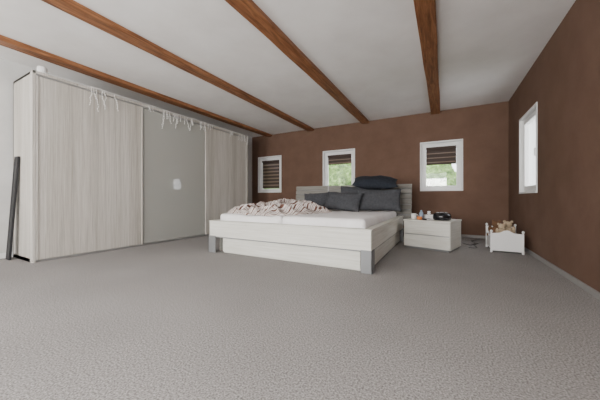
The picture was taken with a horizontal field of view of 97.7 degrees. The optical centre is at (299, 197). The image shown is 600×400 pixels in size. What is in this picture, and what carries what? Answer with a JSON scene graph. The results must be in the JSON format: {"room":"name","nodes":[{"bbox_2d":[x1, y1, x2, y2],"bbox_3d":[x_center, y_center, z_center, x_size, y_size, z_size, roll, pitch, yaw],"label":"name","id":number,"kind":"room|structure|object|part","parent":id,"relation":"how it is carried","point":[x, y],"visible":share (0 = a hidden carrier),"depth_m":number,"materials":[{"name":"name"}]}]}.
{"room":"bedroom","nodes":[
{"label":"bedroom","id":0,"kind":"room"},
{"bbox_2d":[0,58,251,252],"bbox_3d":[-3.762,-0.525,4.065,0.250,2.650,9.100,0,0,29],"label":"wall","id":1,"kind":"structure","parent":0,"point":[10,71],"depth_m":3.51,"materials":[{"name":"white paint"}]},
{"bbox_2d":[0,252,12,258],"bbox_3d":[-3.645,0.765,4.001,0.016,0.070,9.068,0,0,29],"label":"baseboard","id":2,"kind":"structure","parent":1,"relation":"attached to","point":[2,255],"depth_m":3.47,"materials":[{"name":"white paint"}]},
{"bbox_2d":[0,0,575,136],"bbox_3d":[-0.931,-1.925,2.509,6.710,0.150,9.600,0,0,29],"label":"ceiling","id":3,"kind":"structure","parent":0,"point":[370,50],"depth_m":3.24,"materials":[{"name":"paint"}]},
{"bbox_2d":[0,35,271,136],"bbox_3d":[-3.083,-1.818,3.692,0.178,0.064,9.100,0,0,29],"label":"ceiling beam","id":4,"kind":"structure","parent":3,"relation":"attached to","point":[7,42],"depth_m":3.94,"materials":[{"name":"brown wood"}]},
{"bbox_2d":[41,0,313,130],"bbox_3d":[-1.891,-1.819,3.037,0.179,0.063,9.100,0,0,29],"label":"ceiling beam","id":5,"kind":"structure","parent":3,"relation":"attached to","point":[71,7],"depth_m":3.19,"materials":[{"name":"brown wood"}]},
{"bbox_2d":[225,0,368,123],"bbox_3d":[-0.607,-1.819,2.331,0.177,0.063,9.100,0,0,29],"label":"ceiling beam","id":6,"kind":"structure","parent":3,"relation":"attached to","point":[248,9],"depth_m":3.16,"materials":[{"name":"brown wood"}]},
{"bbox_2d":[413,0,439,114],"bbox_3d":[0.707,-1.818,1.608,0.180,0.064,9.100,0,0,29],"label":"ceiling beam","id":7,"kind":"structure","parent":3,"relation":"attached to","point":[425,10],"depth_m":3.08,"materials":[{"name":"brown wood"}]},
{"bbox_2d":[0,235,599,399],"bbox_3d":[-0.931,0.860,2.509,6.710,0.120,9.600,0,0,29],"label":"floor","id":8,"kind":"structure","parent":0,"point":[177,319],"depth_m":1.64,"materials":[{"name":"grey carpet"}]},
{"bbox_2d":[5,156,19,259],"bbox_3d":[-3.729,0.127,3.402,0.166,1.342,0.094,0,0,29],"label":"leaning mirror","id":9,"kind":"object","parent":8,"relation":"on","point":[16,158],"visible":1,"depth_m":3.38,"materials":[{"name":"black mirror"}]},
{"bbox_2d":[13,70,247,262],"bbox_3d":[-2.608,-0.387,5.134,0.682,2.374,4.023,0,0,29],"label":"wardrobe","id":10,"kind":"object","parent":8,"relation":"on","point":[90,181],"visible":0.85,"depth_m":3.96,"materials":[{"name":"white wood"}]},
{"bbox_2d":[37,66,46,73],"bbox_3d":[-3.317,-1.626,3.370,0.100,0.110,0.100,0,0,29],"label":"rolled paper","id":11,"kind":"object","parent":10,"relation":"on","point":[42,69],"visible":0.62,"depth_m":3.34,"materials":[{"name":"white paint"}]},
{"bbox_3d":[-2.965,-0.375,3.826,0.022,2.290,1.270,0,0,29],"label":"door","id":12,"kind":"part","parent":10,"relation":"part of","materials":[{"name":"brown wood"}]},
{"bbox_2d":[87,85,247,142],"bbox_3d":[-2.160,-1.415,5.189,0.028,0.360,3.444,0,0,29],"label":"fairy lights","id":13,"kind":"object","parent":10,"relation":"attached to","point":[87,85],"visible":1,"depth_m":4.70,"materials":[{"name":"white plastic"}]},
{"bbox_3d":[-2.346,-0.375,4.990,0.034,2.290,1.270,0,0,29],"label":"glass door","id":14,"kind":"part","parent":10,"relation":"part of","materials":[{"name":"grey glass"}]},
{"bbox_3d":[-1.694,-0.375,6.136,0.022,2.290,1.270,0,0,29],"label":"door","id":15,"kind":"part","parent":10,"relation":"part of","materials":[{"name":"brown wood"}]},
{"bbox_2d":[208,184,411,274],"bbox_3d":[0.383,0.263,4.435,2.542,1.074,2.627,0,0,29],"label":"double bed","id":16,"kind":"object","parent":8,"relation":"on","point":[351,240],"visible":0.91,"depth_m":3.33,"materials":[{"name":"white wood"}]},
{"bbox_3d":[-0.205,0.317,4.649,1.101,0.164,2.210,0,0,29],"label":"mattress","id":17,"kind":"part","parent":16,"relation":"part of","materials":[{"name":"white fabric"}]},
{"bbox_2d":[227,198,331,215],"bbox_3d":[-0.302,0.119,4.271,1.468,0.246,1.555,0,0,29],"label":"duvet","id":18,"kind":"object","parent":16,"relation":"on","point":[281,207],"visible":0.99,"depth_m":3.87,"materials":[{"name":"beige fabric"}]},
{"bbox_2d":[304,192,327,205],"bbox_3d":[0.344,0.060,5.359,0.619,0.369,0.229,0,0,26],"label":"pillow","id":19,"kind":"object","parent":16,"relation":"on","point":[320,199],"visible":0.61,"depth_m":5.28,"materials":[{"name":"grey fabric"}]},
{"bbox_3d":[0.767,0.317,4.115,1.101,0.164,2.210,0,0,29],"label":"mattress","id":20,"kind":"part","parent":16,"relation":"part of","materials":[{"name":"white fabric"}]},
{"bbox_2d":[324,192,362,211],"bbox_3d":[0.764,0.060,4.712,0.711,0.365,0.275,0,0,34],"label":"pillow","id":21,"kind":"object","parent":16,"relation":"on","point":[343,201],"visible":0.98,"depth_m":4.61,"materials":[{"name":"grey fabric"}]},
{"bbox_3d":[1.008,0.131,5.529,2.480,0.778,0.014,0,-7,29],"label":"panel","id":22,"kind":"part","parent":16,"relation":"part of","materials":[{"name":"white wood"}]},
{"bbox_2d":[341,186,380,192],"bbox_3d":[1.131,-0.060,5.005,0.814,0.362,0.201,0,0,25],"label":"pillow","id":23,"kind":"object","parent":16,"relation":"on","point":[345,189],"visible":0.23,"depth_m":5.03,"materials":[{"name":"grey fabric"}]},
{"bbox_2d":[352,175,397,188],"bbox_3d":[1.379,-0.287,4.833,0.807,0.266,0.432,0,0,19],"label":"pillow","id":24,"kind":"object","parent":23,"relation":"on","point":[365,182],"visible":1,"depth_m":4.69,"materials":[{"name":"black fabric"}]},
{"bbox_2d":[357,189,401,211],"bbox_3d":[1.379,0.035,4.605,0.760,0.384,0.283,0,0,21],"label":"pillow","id":25,"kind":"object","parent":16,"relation":"on","point":[388,200],"visible":0.94,"depth_m":4.51,"materials":[{"name":"grey fabric"}]},
{"bbox_2d":[403,218,461,252],"bbox_3d":[2.139,0.573,4.239,0.696,0.455,0.612,0,0,44],"label":"nightstand","id":26,"kind":"object","parent":8,"relation":"on","point":[435,235],"visible":0.9,"depth_m":4.01,"materials":[{"name":"white wood"}]},
{"bbox_2d":[411,213,417,218],"bbox_3d":[1.876,0.299,4.300,0.080,0.090,0.099,0,0,-28],"label":"coffee mug","id":27,"kind":"object","parent":26,"relation":"on","point":[413,215],"visible":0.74,"depth_m":4.29,"materials":[{"name":"white ceramic"}]},
{"bbox_2d":[424,211,432,218],"bbox_3d":[2.133,0.279,4.333,0.140,0.130,0.120,0,0,12],"label":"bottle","id":28,"kind":"object","parent":26,"relation":"on","point":[428,215],"visible":0.88,"depth_m":4.29,"materials":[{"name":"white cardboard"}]},
{"bbox_2d":[433,212,450,220],"bbox_3d":[2.213,0.281,4.086,0.260,0.125,0.260,0,0,17],"label":"clock radio","id":29,"kind":"object","parent":26,"relation":"on","point":[443,216],"visible":0.98,"depth_m":3.99,"materials":[{"name":"black plastic"}]},
{"bbox_2d":[486,220,524,254],"bbox_3d":[3.097,0.573,3.992,0.408,0.454,0.510,0,0,29],"label":"cradle","id":30,"kind":"object","parent":8,"relation":"on","point":[499,237],"visible":1,"depth_m":3.82,"materials":[{"name":"white wood"}]},
{"bbox_3d":[2.826,0.633,3.869,0.034,0.333,0.034,0,0,29],"label":"post","id":31,"kind":"part","parent":30,"relation":"part of","materials":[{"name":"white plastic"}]},
{"bbox_3d":[2.986,0.620,3.781,0.350,0.300,0.016,0,0,29],"label":"panel","id":32,"kind":"part","parent":30,"relation":"part of","materials":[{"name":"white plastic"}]},
{"bbox_3d":[3.146,0.633,3.693,0.034,0.333,0.034,0,0,29],"label":"post","id":33,"kind":"part","parent":30,"relation":"part of","materials":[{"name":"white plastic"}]},
{"bbox_2d":[252,101,508,235],"bbox_3d":[1.321,-0.525,6.606,6.710,2.650,0.250,0,0,29],"label":"wall","id":34,"kind":"structure","parent":0,"point":[390,147],"depth_m":5.77,"materials":[{"name":"brown paint"}]},
{"bbox_2d":[258,155,280,192],"bbox_3d":[-0.851,-0.690,7.762,0.834,1.064,0.216,0,0,29],"label":"window frame","id":35,"kind":"structure","parent":34,"relation":"attached to","point":[259,158],"depth_m":7.86,"materials":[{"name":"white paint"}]},
{"bbox_2d":[261,158,279,190],"bbox_3d":[-0.849,-0.690,7.765,0.700,0.930,0.060,0,0,29],"label":"window","id":36,"kind":"structure","parent":34,"relation":"in","point":[262,188],"depth_m":7.83,"materials":[{"name":"white plastic"}]},
{"bbox_2d":[262,160,278,187],"bbox_3d":[-0.866,-0.697,7.734,0.598,0.820,0.050,0,0,29],"label":"roller blind","id":37,"kind":"object","parent":36,"relation":"attached to","point":[271,167],"visible":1,"depth_m":7.74,"materials":[{"name":"brown fabric"}]},
{"bbox_2d":[323,148,354,185],"bbox_3d":[1.020,-0.690,6.734,0.864,1.064,0.216,0,0,29],"label":"window frame","id":38,"kind":"structure","parent":34,"relation":"attached to","point":[324,152],"depth_m":6.77,"materials":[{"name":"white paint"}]},
{"bbox_2d":[326,152,352,185],"bbox_3d":[1.022,-0.690,6.736,0.730,0.930,0.060,0,0,29],"label":"window","id":39,"kind":"structure","parent":34,"relation":"in","point":[351,153],"depth_m":6.75,"materials":[{"name":"white plastic"}]},
{"bbox_2d":[328,154,350,164],"bbox_3d":[1.005,-0.987,6.705,0.628,0.240,0.050,0,0,29],"label":"roller blind","id":40,"kind":"object","parent":39,"relation":"attached to","point":[343,158],"visible":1,"depth_m":6.71,"materials":[{"name":"brown fabric"}]},
{"bbox_2d":[420,139,462,190],"bbox_3d":[3.027,-0.680,5.630,0.804,1.064,0.216,0,0,29],"label":"window frame","id":41,"kind":"structure","parent":34,"relation":"attached to","point":[454,140],"depth_m":5.51,"materials":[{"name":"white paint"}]},
{"bbox_2d":[424,143,458,187],"bbox_3d":[3.028,-0.680,5.633,0.670,0.930,0.060,0,0,29],"label":"window","id":42,"kind":"structure","parent":34,"relation":"in","point":[456,144],"depth_m":5.53,"materials":[{"name":"white plastic"}]},
{"bbox_2d":[426,145,455,164],"bbox_3d":[3.011,-0.907,5.602,0.568,0.380,0.050,0,0,29],"label":"roller blind","id":43,"kind":"object","parent":42,"relation":"attached to","point":[441,155],"visible":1,"depth_m":5.61,"materials":[{"name":"brown fabric"}]},
{"bbox_2d":[461,234,485,238],"bbox_3d":[1.250,0.772,6.493,6.194,0.055,0.016,0,0,29],"label":"baseboard","id":44,"kind":"structure","parent":34,"relation":"attached to","point":[462,235],"depth_m":5.26,"materials":[{"name":"grey"}]},
{"bbox_2d":[509,0,599,291],"bbox_3d":[1.899,-0.525,0.953,0.250,2.650,9.100,0,0,29],"label":"wall","id":45,"kind":"structure","parent":0,"point":[560,222],"depth_m":2.64,"materials":[{"name":"brown paint"}]},
{"bbox_2d":[519,102,536,193],"bbox_3d":[3.436,-0.670,3.817,0.216,1.204,0.924,0,0,29],"label":"window frame","id":46,"kind":"structure","parent":45,"relation":"attached to","point":[533,125],"depth_m":4.17,"materials":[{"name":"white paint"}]},
{"bbox_2d":[524,112,535,189],"bbox_3d":[3.412,-0.670,3.830,0.060,1.070,0.790,0,0,29],"label":"window","id":47,"kind":"structure","parent":45,"relation":"in","point":[532,117],"depth_m":4.13,"materials":[{"name":"white plastic"}]},
{"bbox_2d":[524,247,599,299],"bbox_3d":[1.786,0.772,1.024,0.016,0.055,9.084,0,0,29],"label":"baseboard","id":48,"kind":"structure","parent":45,"relation":"attached to","point":[590,290],"depth_m":2.58,"materials":[{"name":"grey wood"}]},
{"label":"outside","id":49,"kind":"structure","parent":0,"visible":0},
{"bbox_3d":[9.082,3.850,21.710,55.000,0.100,33.200,0,0,29],"label":"lawn","id":50,"kind":"structure","parent":49,"visible":0},
{"bbox_2d":[329,163,350,185],"bbox_3d":[2.747,0.712,14.453,5.424,6.177,5.370,0,0,-10],"label":"tree","id":51,"kind":"object","parent":50,"relation":"on","point":[339,174],"visible":0.09,"depth_m":12.68,"materials":[{"name":"green plant"}]},
{"bbox_2d":[426,164,455,185],"bbox_3d":[6.606,0.885,14.051,5.278,5.829,5.397,0,0,7],"label":"tree","id":52,"kind":"object","parent":50,"relation":"on","point":[444,174],"visible":0.09,"depth_m":12.38,"materials":[{"name":"green plant"}]}
]}

